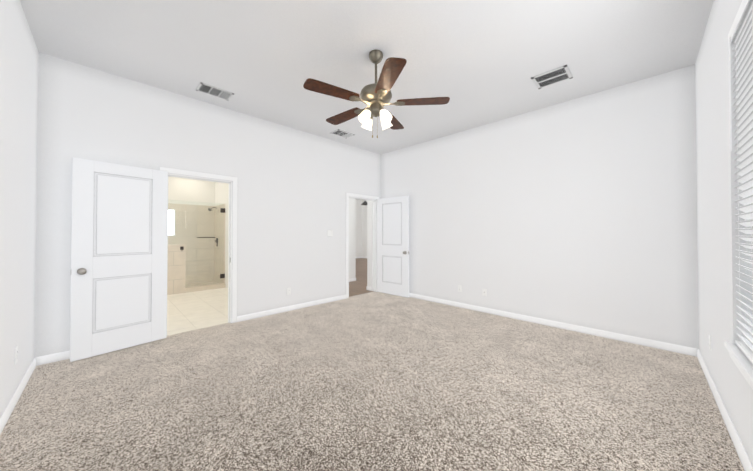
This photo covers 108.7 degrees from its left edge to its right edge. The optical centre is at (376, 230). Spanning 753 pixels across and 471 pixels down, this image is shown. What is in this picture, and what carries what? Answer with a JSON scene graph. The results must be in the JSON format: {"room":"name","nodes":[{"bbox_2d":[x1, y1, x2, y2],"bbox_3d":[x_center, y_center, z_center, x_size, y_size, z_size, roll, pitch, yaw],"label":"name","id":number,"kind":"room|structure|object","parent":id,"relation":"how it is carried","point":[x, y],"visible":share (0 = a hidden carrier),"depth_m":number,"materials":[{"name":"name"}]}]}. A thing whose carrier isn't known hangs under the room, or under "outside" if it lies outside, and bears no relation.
{"room":"empty bedroom","nodes":[
{"label":"empty bedroom","id":0,"kind":"room"},
{"bbox_2d":[0,0,38,416],"bbox_3d":[-1.713,-0.240,0.956,4.838,3.050,0.120,-1,-1,45],"label":"wall","id":1,"kind":"structure","parent":0,"point":[19,52],"depth_m":2.04,"materials":[{"name":"paint"}]},
{"bbox_2d":[14,346,17,363],"bbox_3d":[-2.737,0.942,2.054,0.072,0.116,0.010,-1,-1,45],"label":"electrical outlet","id":2,"kind":"object","parent":1,"relation":"attached to","point":[16,356],"visible":1,"depth_m":2.04,"materials":[{"name":"white plastic"}]},
{"bbox_2d":[0,357,39,434],"bbox_3d":[-1.690,1.245,1.011,4.530,0.082,0.014,-1,-1,45],"label":"baseboard","id":3,"kind":"structure","parent":1,"relation":"attached to","point":[14,399],"depth_m":2.05,"materials":[{"name":"paint"}]},
{"bbox_2d":[168,176,228,287],"bbox_3d":[-3.789,-0.085,5.012,3.830,2.830,2.500,-1,-1,45],"label":"wall","id":4,"kind":"structure","parent":0,"point":[202,193],"depth_m":6.77,"materials":[{"name":"white paint"}]},
{"bbox_2d":[168,209,174,235],"bbox_3d":[-5.013,-0.196,6.331,0.032,0.640,0.480,-1,-1,45],"label":"bathroom window","id":5,"kind":"structure","parent":4,"relation":"in","point":[171,218],"depth_m":6.44,"materials":[{"name":"glass"}]},
{"bbox_2d":[34,52,380,356],"bbox_3d":[-1.641,-0.202,4.372,0.120,3.050,5.063,-1,-1,45],"label":"wall","id":6,"kind":"structure","parent":0,"point":[294,186],"depth_m":3.73,"materials":[{"name":"paint"}]},
{"bbox_2d":[39,350,69,364],"bbox_3d":[-2.955,1.266,2.942,0.014,0.082,0.905,-1,-1,45],"label":"baseboard","id":7,"kind":"structure","parent":6,"relation":"attached to","point":[60,356],"depth_m":2.69,"materials":[{"name":"paint"}]},
{"bbox_2d":[70,157,167,361],"bbox_3d":[-2.788,0.286,2.989,0.157,2.020,0.786,0,-1,37],"label":"bathroom door","id":8,"kind":"structure","parent":6,"relation":"in","point":[119,257],"depth_m":2.93,"materials":[{"name":"paint"}]},
{"bbox_2d":[160,167,236,322],"bbox_3d":[-2.372,0.270,3.633,0.142,2.090,0.882,-1,-1,45],"label":"trim","id":9,"kind":"structure","parent":6,"relation":"attached to","point":[232,270],"depth_m":3.86,"materials":[{"name":"paint"}]},
{"bbox_2d":[237,294,345,321],"bbox_3d":[-1.306,1.284,4.598,0.014,0.082,2.005,-1,-1,45],"label":"baseboard","id":10,"kind":"structure","parent":6,"relation":"attached to","point":[303,305],"depth_m":4.43,"materials":[{"name":"paint"}]},
{"bbox_2d":[327,230,332,235],"bbox_3d":[-0.866,0.045,5.053,0.013,0.116,0.118,-1,-1,45],"label":"light switch","id":11,"kind":"object","parent":6,"relation":"attached to","point":[329,232],"visible":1,"depth_m":5.05,"materials":[{"name":"white plastic"}]},
{"bbox_2d":[346,192,378,298],"bbox_3d":[-0.318,0.292,5.695,0.142,2.090,0.928,-1,-1,45],"label":"trim","id":12,"kind":"structure","parent":6,"relation":"attached to","point":[359,196],"depth_m":5.75,"materials":[{"name":"paint"}]},
{"bbox_2d":[377,196,408,297],"bbox_3d":[0.328,0.314,5.632,0.836,2.020,0.157,-1,-1,42],"label":"hall door","id":13,"kind":"structure","parent":6,"relation":"in","point":[392,245],"depth_m":5.59,"materials":[{"name":"paint"}]},
{"bbox_2d":[167,258,373,335],"bbox_3d":[-2.026,1.398,8.532,6.440,0.060,10.000,-1,-1,45],"label":"floor","id":14,"kind":"structure","parent":0,"point":[190,311],"depth_m":4.80,"materials":[{"name":"tile"}]},
{"bbox_2d":[167,201,224,294],"bbox_3d":[-4.726,0.340,5.940,0.979,2.000,2.293,-1,-1,45],"label":"shower","id":15,"kind":"object","parent":14,"relation":"on","point":[176,275],"visible":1,"depth_m":5.83,"materials":[{"name":"tile"}]},
{"bbox_2d":[349,198,372,290],"bbox_3d":[-1.123,-0.188,9.414,6.500,3.130,7.500,-1,-1,45],"label":"wall","id":16,"kind":"structure","parent":0,"point":[360,230],"depth_m":7.27,"materials":[{"name":"white paint"}]},
{"bbox_2d":[349,256,371,290],"bbox_3d":[-1.165,1.335,9.369,6.280,0.085,7.400,-1,-1,45],"label":"baseboard","id":17,"kind":"structure","parent":16,"relation":"attached to","point":[367,287],"depth_m":7.19,"materials":[{"name":"paint"}]},
{"bbox_2d":[20,0,713,153],"bbox_3d":[0.038,-1.786,2.718,4.918,0.080,5.223,-1,-1,45],"label":"ceiling","id":18,"kind":"structure","parent":0,"point":[478,63],"depth_m":2.60,"materials":[{"name":"paint"}]},
{"bbox_2d":[196,82,233,100],"bbox_3d":[-2.015,-1.733,3.376,0.240,0.011,0.365,-1,-1,45],"label":"ceiling vent","id":19,"kind":"object","parent":18,"relation":"in","point":[213,91],"visible":1,"depth_m":3.37,"materials":[{"name":"grey metal"}]},
{"bbox_2d":[331,129,353,137],"bbox_3d":[-0.604,-1.718,4.793,0.240,0.011,0.365,-1,-1,45],"label":"ceiling vent","id":20,"kind":"object","parent":18,"relation":"in","point":[341,133],"visible":1,"depth_m":4.78,"materials":[{"name":"grey metal"}]},
{"bbox_2d":[303,50,449,137],"bbox_3d":[-0.042,-1.324,2.689,1.337,0.843,1.371,-1,-1,45],"label":"ceiling fan","id":21,"kind":"object","parent":18,"relation":"hanging from","point":[376,97],"visible":1,"depth_m":2.57,"materials":[{"name":"brown wood"}]},
{"bbox_2d":[531,65,572,88],"bbox_3d":[1.992,-1.737,3.070,0.340,0.009,0.330,-1,-1,45],"label":"ceiling vent","id":22,"kind":"object","parent":18,"relation":"in","point":[554,76],"visible":1,"depth_m":3.07,"materials":[{"name":"grey metal"}]},
{"bbox_2d":[0,292,744,470],"bbox_3d":[0.070,1.334,2.652,4.828,0.060,5.223,-1,-1,45],"label":"floor carpet","id":23,"kind":"object","parent":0,"point":[375,381],"visible":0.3,"depth_m":2.05,"materials":[{"name":"beige carpet"}]},
{"bbox_2d":[381,65,698,348],"bbox_3d":[1.774,-0.201,4.459,4.838,3.050,0.120,-1,-1,45],"label":"wall","id":24,"kind":"structure","parent":0,"point":[581,211],"depth_m":3.56,"materials":[{"name":"paint"}]},
{"bbox_2d":[482,288,486,295],"bbox_3d":[1.749,0.998,4.377,0.072,0.116,0.014,-1,-1,45],"label":"electrical outlet","id":25,"kind":"object","parent":24,"relation":"attached to","point":[484,292],"visible":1,"depth_m":4.38,"materials":[{"name":"white plastic"}]},
{"bbox_2d":[409,293,695,356],"bbox_3d":[1.700,1.282,4.416,4.530,0.082,0.023,-1,-1,45],"label":"baseboard","id":26,"kind":"structure","parent":24,"relation":"attached to","point":[686,350],"depth_m":3.52,"materials":[{"name":"paint"}]},
{"bbox_2d":[695,0,752,464],"bbox_3d":[1.692,-0.238,1.054,0.150,3.050,5.063,-1,-1,45],"label":"wall","id":27,"kind":"structure","parent":0,"point":[717,233],"depth_m":1.93,"materials":[{"name":"paint"}]},
{"bbox_2d":[696,348,752,470],"bbox_3d":[1.634,1.246,1.096,0.014,0.082,4.823,-1,-1,45],"label":"baseboard","id":28,"kind":"structure","parent":27,"relation":"attached to","point":[747,465],"depth_m":1.77,"materials":[{"name":"paint"}]},
{"bbox_2d":[724,341,752,389],"bbox_3d":[1.589,0.743,1.008,0.115,0.087,1.923,-1,-1,45],"label":"window sill","id":29,"kind":"structure","parent":27,"relation":"attached to","point":[737,355],"depth_m":1.48,"materials":[{"name":"paint"}]},
{"bbox_2d":[728,0,752,363],"bbox_3d":[1.587,-0.276,1.022,0.072,1.931,1.835,-1,-1,45],"label":"window blinds","id":30,"kind":"object","parent":27,"relation":"attached to","point":[740,34],"visible":1,"depth_m":1.54,"materials":[{"name":"white plastic"}]}
]}

